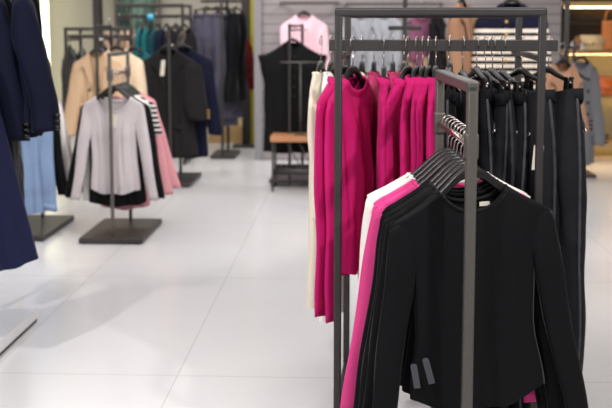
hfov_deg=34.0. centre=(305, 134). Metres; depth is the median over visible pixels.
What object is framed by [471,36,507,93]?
hanger
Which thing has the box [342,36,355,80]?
clothes hanger
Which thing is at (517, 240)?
pullover
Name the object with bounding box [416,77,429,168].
high neck pullover
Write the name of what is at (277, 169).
bench
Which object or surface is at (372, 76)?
pullover
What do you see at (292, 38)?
clothes hanger
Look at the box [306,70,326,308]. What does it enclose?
pullover
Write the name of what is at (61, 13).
wall
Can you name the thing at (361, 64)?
clothes hanger
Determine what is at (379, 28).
jacket
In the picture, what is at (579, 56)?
clothes hanger
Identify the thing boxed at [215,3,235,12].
hanger
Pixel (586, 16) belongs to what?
wall shelving
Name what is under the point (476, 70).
hanger
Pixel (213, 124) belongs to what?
coat
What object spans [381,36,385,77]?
clothes hanger
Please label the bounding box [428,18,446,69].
coat
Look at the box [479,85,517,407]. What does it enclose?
jeans
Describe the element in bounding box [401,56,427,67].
blouse
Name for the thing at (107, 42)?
dress
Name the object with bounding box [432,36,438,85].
clothes hanger
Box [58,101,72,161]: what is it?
pullover
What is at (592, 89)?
coat
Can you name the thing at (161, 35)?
blouse
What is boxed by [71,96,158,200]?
pullover
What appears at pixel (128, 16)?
clothes rack
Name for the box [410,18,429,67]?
blouse
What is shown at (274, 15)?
wall
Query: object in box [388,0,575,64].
clothes rack
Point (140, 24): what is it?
clothes hanger
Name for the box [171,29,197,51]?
blouse
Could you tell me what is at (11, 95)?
blazer
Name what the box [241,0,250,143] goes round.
trim
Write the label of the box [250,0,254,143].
trim
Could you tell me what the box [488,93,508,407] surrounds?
jeans
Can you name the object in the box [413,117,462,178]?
clothes hanger
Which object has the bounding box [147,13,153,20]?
marker
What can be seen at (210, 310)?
floor
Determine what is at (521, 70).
hanger
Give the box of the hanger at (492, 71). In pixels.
[474,36,511,90]
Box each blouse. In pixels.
[115,30,124,48]
[125,29,134,53]
[132,52,149,60]
[148,29,159,55]
[156,29,166,50]
[164,29,175,49]
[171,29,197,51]
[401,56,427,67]
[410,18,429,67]
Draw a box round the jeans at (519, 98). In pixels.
[485,87,530,407]
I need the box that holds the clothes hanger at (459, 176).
[439,130,503,196]
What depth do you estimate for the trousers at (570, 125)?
3.40 m
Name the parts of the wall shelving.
rail, shelf, shelf, panel, panel, shelf, shelf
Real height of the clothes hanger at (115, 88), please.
0.246 m
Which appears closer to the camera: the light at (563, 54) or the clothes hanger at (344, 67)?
the clothes hanger at (344, 67)
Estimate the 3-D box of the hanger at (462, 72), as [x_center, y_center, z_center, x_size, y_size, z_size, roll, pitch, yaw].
[0.553,-0.242,3.533,0.033,0.213,0.303,0,6,-4]
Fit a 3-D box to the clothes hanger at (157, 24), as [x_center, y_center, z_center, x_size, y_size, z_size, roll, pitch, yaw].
[-1.508,-1.121,10.168,0.019,0.237,0.362,2,7,16]
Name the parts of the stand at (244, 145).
plate, post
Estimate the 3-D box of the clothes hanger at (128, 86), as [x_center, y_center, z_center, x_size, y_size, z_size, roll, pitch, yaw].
[-1.233,-0.330,6.718,0.392,0.246,0.019,0,6,-3]
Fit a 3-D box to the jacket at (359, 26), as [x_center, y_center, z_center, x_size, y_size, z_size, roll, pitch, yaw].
[0.549,-0.881,10.053,0.386,0.652,0.162,-2,7,-17]
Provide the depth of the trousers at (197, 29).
10.49 m
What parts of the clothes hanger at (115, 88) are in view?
shoulder arm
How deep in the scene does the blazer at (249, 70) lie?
11.26 m
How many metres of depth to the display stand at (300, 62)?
8.42 m
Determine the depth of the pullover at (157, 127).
6.66 m
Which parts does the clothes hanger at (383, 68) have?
shoulder arm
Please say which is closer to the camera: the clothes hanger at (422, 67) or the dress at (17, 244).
the clothes hanger at (422, 67)
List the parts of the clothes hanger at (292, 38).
shoulder arm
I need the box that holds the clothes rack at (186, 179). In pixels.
[167,26,200,187]
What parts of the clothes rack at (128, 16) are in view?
post, post, hang rail, post, post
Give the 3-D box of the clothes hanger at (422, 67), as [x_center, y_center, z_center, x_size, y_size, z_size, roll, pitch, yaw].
[0.413,-0.235,3.540,0.019,0.229,0.332,2,7,16]
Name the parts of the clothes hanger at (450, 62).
shoulder arm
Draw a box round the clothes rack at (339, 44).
[329,7,557,407]
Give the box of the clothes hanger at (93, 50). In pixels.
[89,48,104,54]
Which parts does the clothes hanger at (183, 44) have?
shoulder arm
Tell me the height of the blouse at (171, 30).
0.701 m
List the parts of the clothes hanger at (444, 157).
shoulder arm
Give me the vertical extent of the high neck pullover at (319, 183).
0.834 m
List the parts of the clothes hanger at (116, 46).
shoulder arm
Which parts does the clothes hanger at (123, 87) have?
shoulder arm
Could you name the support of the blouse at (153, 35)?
hanging from the clothes hanger at (157, 24)
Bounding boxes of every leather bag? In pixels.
[599,75,611,93]
[601,8,611,49]
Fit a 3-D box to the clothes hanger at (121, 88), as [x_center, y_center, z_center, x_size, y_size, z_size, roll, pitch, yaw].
[-1.242,-0.307,6.510,0.392,0.246,0.019,0,6,3]
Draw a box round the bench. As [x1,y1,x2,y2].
[270,132,308,191]
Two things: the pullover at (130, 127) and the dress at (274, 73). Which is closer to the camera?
the pullover at (130, 127)
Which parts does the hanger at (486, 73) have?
cross arm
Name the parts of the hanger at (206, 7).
cross arm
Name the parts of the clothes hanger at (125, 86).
shoulder arm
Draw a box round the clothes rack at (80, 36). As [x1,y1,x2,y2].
[64,27,132,138]
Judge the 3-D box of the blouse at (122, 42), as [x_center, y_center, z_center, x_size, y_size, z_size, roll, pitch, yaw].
[-1.897,-0.737,10.229,0.109,0.701,0.402,0,6,-4]
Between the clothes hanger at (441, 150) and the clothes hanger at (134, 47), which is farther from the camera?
the clothes hanger at (134, 47)
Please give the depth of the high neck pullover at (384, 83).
3.39 m
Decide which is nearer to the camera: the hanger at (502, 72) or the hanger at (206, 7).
the hanger at (502, 72)
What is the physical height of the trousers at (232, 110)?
1.124 m
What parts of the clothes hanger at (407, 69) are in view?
shoulder arm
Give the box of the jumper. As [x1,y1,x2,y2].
[470,3,551,91]
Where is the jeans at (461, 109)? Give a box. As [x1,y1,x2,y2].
[449,87,465,153]
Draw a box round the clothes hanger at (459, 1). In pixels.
[449,0,466,19]
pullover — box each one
[53,131,66,194]
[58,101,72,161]
[59,104,70,179]
[65,96,164,206]
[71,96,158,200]
[82,95,159,200]
[100,94,173,209]
[106,94,162,179]
[112,93,180,188]
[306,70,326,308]
[314,76,361,316]
[317,72,342,321]
[324,75,376,322]
[340,182,535,407]
[342,178,526,389]
[353,177,541,407]
[357,175,530,297]
[358,172,526,281]
[358,179,547,407]
[362,182,564,407]
[367,70,379,120]
[372,184,588,407]
[376,75,390,189]
[386,75,409,184]
[387,70,398,86]
[400,76,415,176]
[410,76,423,172]
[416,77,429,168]
[426,77,434,159]
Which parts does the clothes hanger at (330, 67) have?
shoulder arm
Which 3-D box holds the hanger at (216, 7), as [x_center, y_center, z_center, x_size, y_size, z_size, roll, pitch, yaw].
[-0.944,-1.356,10.570,0.303,0.183,0.033,-3,7,-27]
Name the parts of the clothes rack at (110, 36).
post, post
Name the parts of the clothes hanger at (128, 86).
shoulder arm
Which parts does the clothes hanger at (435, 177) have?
shoulder arm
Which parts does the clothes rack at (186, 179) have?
post, post, plate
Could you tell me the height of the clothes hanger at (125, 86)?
0.246 m
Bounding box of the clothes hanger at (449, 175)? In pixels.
[436,127,494,189]
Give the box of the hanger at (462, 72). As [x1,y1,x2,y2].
[450,36,468,91]
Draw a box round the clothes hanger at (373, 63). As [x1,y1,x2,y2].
[371,35,376,72]
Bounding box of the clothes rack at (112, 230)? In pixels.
[79,51,161,243]
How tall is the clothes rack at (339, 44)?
1.455 m
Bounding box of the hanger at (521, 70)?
[499,36,546,90]
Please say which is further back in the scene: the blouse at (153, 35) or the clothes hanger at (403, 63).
the blouse at (153, 35)
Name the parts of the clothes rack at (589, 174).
post, plate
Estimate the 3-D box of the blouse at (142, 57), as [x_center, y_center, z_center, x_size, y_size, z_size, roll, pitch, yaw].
[-1.502,-0.365,8.800,0.590,0.725,0.087,0,6,-2]
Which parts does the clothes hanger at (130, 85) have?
shoulder arm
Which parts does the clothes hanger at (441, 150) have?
shoulder arm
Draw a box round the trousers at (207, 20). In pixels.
[202,13,237,125]
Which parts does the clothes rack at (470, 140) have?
post, hang rail, post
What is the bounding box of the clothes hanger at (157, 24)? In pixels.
[154,15,160,29]
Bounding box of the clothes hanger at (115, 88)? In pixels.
[83,69,129,105]
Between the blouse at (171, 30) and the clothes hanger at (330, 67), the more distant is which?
the blouse at (171, 30)
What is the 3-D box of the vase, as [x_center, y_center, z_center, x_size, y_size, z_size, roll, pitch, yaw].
[2.733,-0.926,10.074,0.090,0.139,0.090,0,6,3]
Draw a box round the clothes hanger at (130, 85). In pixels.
[112,67,141,94]
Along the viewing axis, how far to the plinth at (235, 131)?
11.88 m
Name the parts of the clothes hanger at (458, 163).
shoulder arm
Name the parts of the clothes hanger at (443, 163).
shoulder arm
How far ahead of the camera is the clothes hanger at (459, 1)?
6.61 m
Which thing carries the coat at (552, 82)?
hanging from the clothes rack at (404, 27)
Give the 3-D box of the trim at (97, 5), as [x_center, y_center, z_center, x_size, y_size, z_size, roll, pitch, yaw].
[-2.654,-1.607,12.736,0.090,3.200,0.160,0,6,3]
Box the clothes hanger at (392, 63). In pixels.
[390,35,394,71]
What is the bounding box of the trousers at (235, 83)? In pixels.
[224,13,247,101]
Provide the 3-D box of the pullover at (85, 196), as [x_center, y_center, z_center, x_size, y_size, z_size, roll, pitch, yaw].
[-1.227,0.086,6.620,0.519,0.702,0.077,0,6,0]
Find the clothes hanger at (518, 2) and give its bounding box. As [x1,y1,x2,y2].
[501,0,522,5]
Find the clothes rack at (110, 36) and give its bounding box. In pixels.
[82,25,112,190]
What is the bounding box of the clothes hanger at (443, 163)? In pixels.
[417,121,482,184]
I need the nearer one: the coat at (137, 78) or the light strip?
the coat at (137, 78)
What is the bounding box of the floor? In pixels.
[0,130,611,407]
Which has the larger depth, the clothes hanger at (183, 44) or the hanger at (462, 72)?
the clothes hanger at (183, 44)
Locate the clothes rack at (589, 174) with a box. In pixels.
[572,41,596,177]
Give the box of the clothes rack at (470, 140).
[431,69,478,407]
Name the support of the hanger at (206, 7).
hanging from the clothes rack at (222, 153)
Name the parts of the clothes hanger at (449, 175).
shoulder arm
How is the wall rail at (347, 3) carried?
attached to the wall at (274, 15)
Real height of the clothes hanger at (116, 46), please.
0.249 m
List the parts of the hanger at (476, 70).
cross arm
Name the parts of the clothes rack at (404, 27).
post, post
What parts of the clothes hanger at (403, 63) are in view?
shoulder arm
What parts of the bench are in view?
leg, leg, seat, shelf rail, shelf rail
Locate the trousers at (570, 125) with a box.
[512,83,586,371]
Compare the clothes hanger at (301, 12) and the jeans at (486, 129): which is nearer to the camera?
the jeans at (486, 129)
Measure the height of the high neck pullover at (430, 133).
0.790 m
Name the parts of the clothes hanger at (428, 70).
shoulder arm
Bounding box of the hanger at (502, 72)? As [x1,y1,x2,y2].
[498,36,523,92]
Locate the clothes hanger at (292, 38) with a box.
[285,27,299,43]
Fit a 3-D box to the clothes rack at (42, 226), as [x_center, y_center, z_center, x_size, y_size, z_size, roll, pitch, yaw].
[-1.887,0.045,6.780,0.410,1.223,0.720,0,6,3]
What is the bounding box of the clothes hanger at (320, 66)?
[316,35,325,74]
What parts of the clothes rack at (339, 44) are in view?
post, cross arm, post, hang rail, hang rail, post, cross arm, post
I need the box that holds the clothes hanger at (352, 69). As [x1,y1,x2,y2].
[343,36,365,88]
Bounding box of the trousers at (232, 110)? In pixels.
[212,13,241,118]
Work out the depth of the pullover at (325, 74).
3.94 m
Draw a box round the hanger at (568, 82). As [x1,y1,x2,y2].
[524,36,573,90]
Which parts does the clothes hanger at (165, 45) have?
shoulder arm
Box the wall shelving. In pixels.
[560,0,611,155]
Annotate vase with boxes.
[574,36,580,49]
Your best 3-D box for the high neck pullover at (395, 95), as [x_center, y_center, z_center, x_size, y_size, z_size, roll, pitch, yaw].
[0.368,0.182,3.585,0.077,0.790,0.412,3,7,24]
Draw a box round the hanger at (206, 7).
[194,3,218,12]
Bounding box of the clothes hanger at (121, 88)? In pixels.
[100,69,131,98]
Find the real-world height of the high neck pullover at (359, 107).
0.854 m
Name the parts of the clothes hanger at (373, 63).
shoulder arm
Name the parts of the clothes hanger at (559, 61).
shoulder arm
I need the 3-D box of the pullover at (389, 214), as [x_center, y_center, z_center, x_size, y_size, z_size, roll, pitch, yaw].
[0.454,0.487,2.903,0.641,0.718,0.064,-1,6,-11]
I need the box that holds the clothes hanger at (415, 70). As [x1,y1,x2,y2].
[410,36,419,77]
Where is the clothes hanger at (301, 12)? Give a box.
[297,0,310,16]
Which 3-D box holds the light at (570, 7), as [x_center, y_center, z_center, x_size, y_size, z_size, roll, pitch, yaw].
[3.591,-1.327,10.393,1.788,0.012,0.020,0,6,3]
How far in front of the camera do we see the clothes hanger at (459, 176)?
2.75 m
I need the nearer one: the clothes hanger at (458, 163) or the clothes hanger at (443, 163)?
the clothes hanger at (458, 163)
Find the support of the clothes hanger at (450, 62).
hanging from the clothes rack at (339, 44)
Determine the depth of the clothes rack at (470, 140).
2.65 m
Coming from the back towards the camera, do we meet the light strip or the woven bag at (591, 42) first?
the light strip
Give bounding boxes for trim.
[92,0,102,48]
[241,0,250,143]
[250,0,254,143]
[254,0,261,159]
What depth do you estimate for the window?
13.13 m
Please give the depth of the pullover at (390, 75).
3.92 m
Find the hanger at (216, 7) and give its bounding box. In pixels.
[203,5,227,12]
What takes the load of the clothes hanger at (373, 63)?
hanging from the clothes rack at (339, 44)
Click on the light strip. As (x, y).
(44, 3)
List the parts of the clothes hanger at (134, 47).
shoulder arm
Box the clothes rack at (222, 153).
[201,0,247,158]
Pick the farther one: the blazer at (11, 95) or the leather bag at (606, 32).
the leather bag at (606, 32)
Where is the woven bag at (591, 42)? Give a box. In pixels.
[580,35,604,49]
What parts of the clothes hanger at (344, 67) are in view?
shoulder arm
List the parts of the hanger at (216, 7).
cross arm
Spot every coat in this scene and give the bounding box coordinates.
[64,52,123,135]
[106,49,147,95]
[143,50,209,156]
[172,48,222,158]
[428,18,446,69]
[446,3,475,89]
[545,64,592,132]
[571,62,608,165]
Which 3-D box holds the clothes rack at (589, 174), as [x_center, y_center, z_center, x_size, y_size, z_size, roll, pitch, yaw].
[2.510,-0.247,9.324,0.340,1.246,0.400,0,6,3]
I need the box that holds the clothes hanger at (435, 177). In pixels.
[430,123,486,183]
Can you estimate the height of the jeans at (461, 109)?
1.164 m
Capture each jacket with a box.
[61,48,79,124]
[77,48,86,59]
[343,18,376,74]
[366,18,401,76]
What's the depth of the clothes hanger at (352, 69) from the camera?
3.55 m
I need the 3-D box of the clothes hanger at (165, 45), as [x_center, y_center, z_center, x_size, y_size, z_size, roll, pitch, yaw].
[-1.201,-0.760,8.694,0.482,0.268,0.019,0,6,1]
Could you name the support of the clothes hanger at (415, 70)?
hanging from the clothes rack at (339, 44)
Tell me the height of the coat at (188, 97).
0.938 m
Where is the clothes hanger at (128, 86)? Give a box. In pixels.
[112,68,137,94]
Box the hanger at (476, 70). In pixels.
[467,36,492,88]
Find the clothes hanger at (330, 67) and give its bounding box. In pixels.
[326,35,334,76]
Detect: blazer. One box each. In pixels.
[0,0,29,140]
[10,0,60,137]
[245,40,253,90]
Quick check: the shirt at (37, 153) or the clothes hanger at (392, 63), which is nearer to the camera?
the clothes hanger at (392, 63)
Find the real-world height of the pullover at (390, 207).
0.726 m
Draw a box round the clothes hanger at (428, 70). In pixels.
[423,36,431,78]
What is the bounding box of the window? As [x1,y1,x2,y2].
[114,0,160,38]
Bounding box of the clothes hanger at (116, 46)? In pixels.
[109,33,124,51]
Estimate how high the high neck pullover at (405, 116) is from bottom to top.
0.790 m
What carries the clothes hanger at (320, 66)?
hanging from the clothes rack at (339, 44)
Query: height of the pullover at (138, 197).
0.732 m
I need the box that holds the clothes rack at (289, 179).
[269,24,308,186]
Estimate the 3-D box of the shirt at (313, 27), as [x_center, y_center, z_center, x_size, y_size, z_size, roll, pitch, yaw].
[0.008,-0.804,10.083,0.539,0.810,0.168,0,6,0]
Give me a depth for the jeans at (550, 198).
3.39 m
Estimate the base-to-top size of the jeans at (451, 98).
1.164 m
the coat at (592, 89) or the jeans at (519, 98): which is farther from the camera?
the coat at (592, 89)
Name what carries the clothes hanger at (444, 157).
hanging from the clothes rack at (470, 140)
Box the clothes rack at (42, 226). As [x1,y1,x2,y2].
[28,213,73,240]
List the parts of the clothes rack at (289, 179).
frame, post, post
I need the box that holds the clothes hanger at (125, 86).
[105,68,136,96]
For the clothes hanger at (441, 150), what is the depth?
3.17 m
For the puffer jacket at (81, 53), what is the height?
0.703 m
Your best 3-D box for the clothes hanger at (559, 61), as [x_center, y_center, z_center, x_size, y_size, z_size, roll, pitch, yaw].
[1.669,-0.478,6.517,0.402,0.249,0.019,-3,7,-22]
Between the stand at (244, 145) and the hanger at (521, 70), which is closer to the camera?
the hanger at (521, 70)
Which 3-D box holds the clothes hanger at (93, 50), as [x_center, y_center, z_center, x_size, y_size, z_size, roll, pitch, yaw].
[-1.774,-0.717,8.483,0.402,0.249,0.019,1,6,11]
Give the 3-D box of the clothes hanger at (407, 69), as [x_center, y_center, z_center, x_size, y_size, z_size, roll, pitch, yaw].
[0.360,-0.235,3.543,0.019,0.229,0.332,3,7,29]
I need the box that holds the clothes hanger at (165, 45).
[143,32,195,61]
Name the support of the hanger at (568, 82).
hanging from the clothes rack at (339, 44)
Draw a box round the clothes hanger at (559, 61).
[554,43,586,79]
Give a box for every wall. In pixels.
[48,0,241,129]
[262,0,561,159]
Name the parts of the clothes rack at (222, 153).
post, hang rail, plate, post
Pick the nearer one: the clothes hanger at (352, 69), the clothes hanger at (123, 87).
the clothes hanger at (352, 69)
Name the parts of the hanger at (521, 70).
cross arm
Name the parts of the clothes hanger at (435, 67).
shoulder arm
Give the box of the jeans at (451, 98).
[444,84,457,148]
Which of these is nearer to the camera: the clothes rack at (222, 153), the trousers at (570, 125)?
the trousers at (570, 125)
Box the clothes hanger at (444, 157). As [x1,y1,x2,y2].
[415,119,462,182]
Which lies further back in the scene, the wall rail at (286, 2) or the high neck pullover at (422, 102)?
the wall rail at (286, 2)
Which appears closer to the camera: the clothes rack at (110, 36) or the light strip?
the clothes rack at (110, 36)
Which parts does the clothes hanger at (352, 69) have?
shoulder arm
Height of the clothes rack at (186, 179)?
1.388 m
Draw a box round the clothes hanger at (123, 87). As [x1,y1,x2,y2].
[103,68,133,97]
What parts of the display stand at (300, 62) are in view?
post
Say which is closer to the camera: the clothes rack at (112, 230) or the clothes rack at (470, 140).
the clothes rack at (470, 140)
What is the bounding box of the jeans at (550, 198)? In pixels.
[487,84,559,407]
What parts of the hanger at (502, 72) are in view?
cross arm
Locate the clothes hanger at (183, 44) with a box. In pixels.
[176,32,190,49]
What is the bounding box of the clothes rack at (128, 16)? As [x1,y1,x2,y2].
[115,4,191,164]
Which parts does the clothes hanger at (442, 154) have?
shoulder arm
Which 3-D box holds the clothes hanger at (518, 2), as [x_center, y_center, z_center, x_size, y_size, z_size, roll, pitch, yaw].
[1.357,-0.885,6.587,0.402,0.249,0.019,0,6,3]
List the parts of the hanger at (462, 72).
cross arm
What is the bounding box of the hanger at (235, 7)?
[228,6,242,13]
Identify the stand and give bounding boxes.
[232,100,254,147]
[280,61,318,135]
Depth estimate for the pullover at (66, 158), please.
6.72 m
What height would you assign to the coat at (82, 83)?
0.894 m
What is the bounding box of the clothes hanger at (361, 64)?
[359,35,365,76]
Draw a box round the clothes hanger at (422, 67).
[418,36,425,76]
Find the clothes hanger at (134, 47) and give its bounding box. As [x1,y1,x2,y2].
[127,34,144,54]
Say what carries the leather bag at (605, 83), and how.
on the wall shelving
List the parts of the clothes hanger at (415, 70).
shoulder arm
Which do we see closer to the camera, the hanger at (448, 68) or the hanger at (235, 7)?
the hanger at (448, 68)
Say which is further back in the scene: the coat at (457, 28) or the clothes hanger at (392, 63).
the coat at (457, 28)
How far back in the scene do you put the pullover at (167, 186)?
6.77 m
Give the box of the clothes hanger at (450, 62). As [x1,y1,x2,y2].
[447,35,452,71]
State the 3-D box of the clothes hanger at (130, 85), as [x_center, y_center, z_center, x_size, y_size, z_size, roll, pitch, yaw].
[-1.229,-0.339,6.798,0.392,0.246,0.019,0,6,-4]
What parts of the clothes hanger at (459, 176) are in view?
shoulder arm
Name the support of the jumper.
hanging from the clothes rack at (404, 27)
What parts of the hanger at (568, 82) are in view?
cross arm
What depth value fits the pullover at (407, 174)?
3.17 m
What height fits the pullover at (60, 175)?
0.728 m
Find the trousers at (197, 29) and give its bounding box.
[192,13,202,54]
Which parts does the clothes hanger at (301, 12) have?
shoulder arm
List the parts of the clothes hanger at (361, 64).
shoulder arm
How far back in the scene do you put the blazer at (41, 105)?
4.28 m
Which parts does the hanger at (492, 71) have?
cross arm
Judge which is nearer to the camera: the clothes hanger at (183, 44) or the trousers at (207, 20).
the clothes hanger at (183, 44)
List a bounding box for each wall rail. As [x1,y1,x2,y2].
[279,1,338,4]
[346,2,442,5]
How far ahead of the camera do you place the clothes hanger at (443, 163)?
2.97 m
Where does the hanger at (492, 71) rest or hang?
hanging from the clothes rack at (339, 44)
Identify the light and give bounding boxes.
[563,54,611,54]
[570,7,611,7]
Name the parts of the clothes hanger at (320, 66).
shoulder arm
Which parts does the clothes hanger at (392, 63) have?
shoulder arm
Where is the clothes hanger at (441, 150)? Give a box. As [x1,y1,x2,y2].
[410,115,461,175]
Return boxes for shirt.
[21,131,56,214]
[280,15,329,69]
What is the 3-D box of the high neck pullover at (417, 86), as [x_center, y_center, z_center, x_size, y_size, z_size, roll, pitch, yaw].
[0.415,0.182,3.587,0.055,0.790,0.411,2,7,16]
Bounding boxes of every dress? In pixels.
[0,112,38,270]
[106,31,113,48]
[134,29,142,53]
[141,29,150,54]
[258,42,326,153]
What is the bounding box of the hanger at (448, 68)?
[445,36,454,89]
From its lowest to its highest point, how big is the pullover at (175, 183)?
0.752 m
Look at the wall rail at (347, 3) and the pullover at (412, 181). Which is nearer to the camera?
the pullover at (412, 181)
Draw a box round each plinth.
[0,308,36,355]
[208,119,241,142]
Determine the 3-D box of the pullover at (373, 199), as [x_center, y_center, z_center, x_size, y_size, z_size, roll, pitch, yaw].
[0.437,0.468,3.148,0.620,0.690,0.069,-1,6,-5]
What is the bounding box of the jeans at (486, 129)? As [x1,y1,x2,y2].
[460,89,495,175]
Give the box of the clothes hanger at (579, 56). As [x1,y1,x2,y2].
[571,44,595,67]
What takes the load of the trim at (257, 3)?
attached to the wall at (274, 15)
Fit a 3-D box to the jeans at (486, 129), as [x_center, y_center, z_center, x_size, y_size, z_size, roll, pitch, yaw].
[0.604,0.404,3.602,0.105,1.164,0.411,-1,6,-5]
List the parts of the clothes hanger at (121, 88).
shoulder arm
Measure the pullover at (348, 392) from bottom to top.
0.690 m
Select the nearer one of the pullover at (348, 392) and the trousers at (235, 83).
the pullover at (348, 392)
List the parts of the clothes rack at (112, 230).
post, hang rail, plate, post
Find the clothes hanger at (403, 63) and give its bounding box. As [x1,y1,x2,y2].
[401,35,405,70]
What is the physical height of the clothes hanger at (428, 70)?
0.229 m
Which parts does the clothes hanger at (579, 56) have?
shoulder arm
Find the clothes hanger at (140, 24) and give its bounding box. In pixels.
[138,13,143,31]
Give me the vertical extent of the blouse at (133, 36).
0.721 m
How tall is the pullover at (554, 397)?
0.721 m
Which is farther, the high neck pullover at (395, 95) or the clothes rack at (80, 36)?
the clothes rack at (80, 36)
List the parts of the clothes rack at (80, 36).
post, post, hang rail, post, post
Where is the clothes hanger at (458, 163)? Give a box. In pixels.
[433,125,489,186]
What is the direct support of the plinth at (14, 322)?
on the floor
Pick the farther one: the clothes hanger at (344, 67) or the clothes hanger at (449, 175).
the clothes hanger at (344, 67)
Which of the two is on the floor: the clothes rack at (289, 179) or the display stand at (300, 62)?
the clothes rack at (289, 179)
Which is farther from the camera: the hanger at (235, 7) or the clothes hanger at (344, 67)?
the hanger at (235, 7)
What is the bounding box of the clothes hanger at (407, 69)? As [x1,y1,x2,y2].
[399,36,416,79]
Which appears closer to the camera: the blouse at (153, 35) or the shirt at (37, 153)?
the shirt at (37, 153)
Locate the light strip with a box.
[41,0,49,61]
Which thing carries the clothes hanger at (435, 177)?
hanging from the clothes rack at (470, 140)
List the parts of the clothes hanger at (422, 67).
shoulder arm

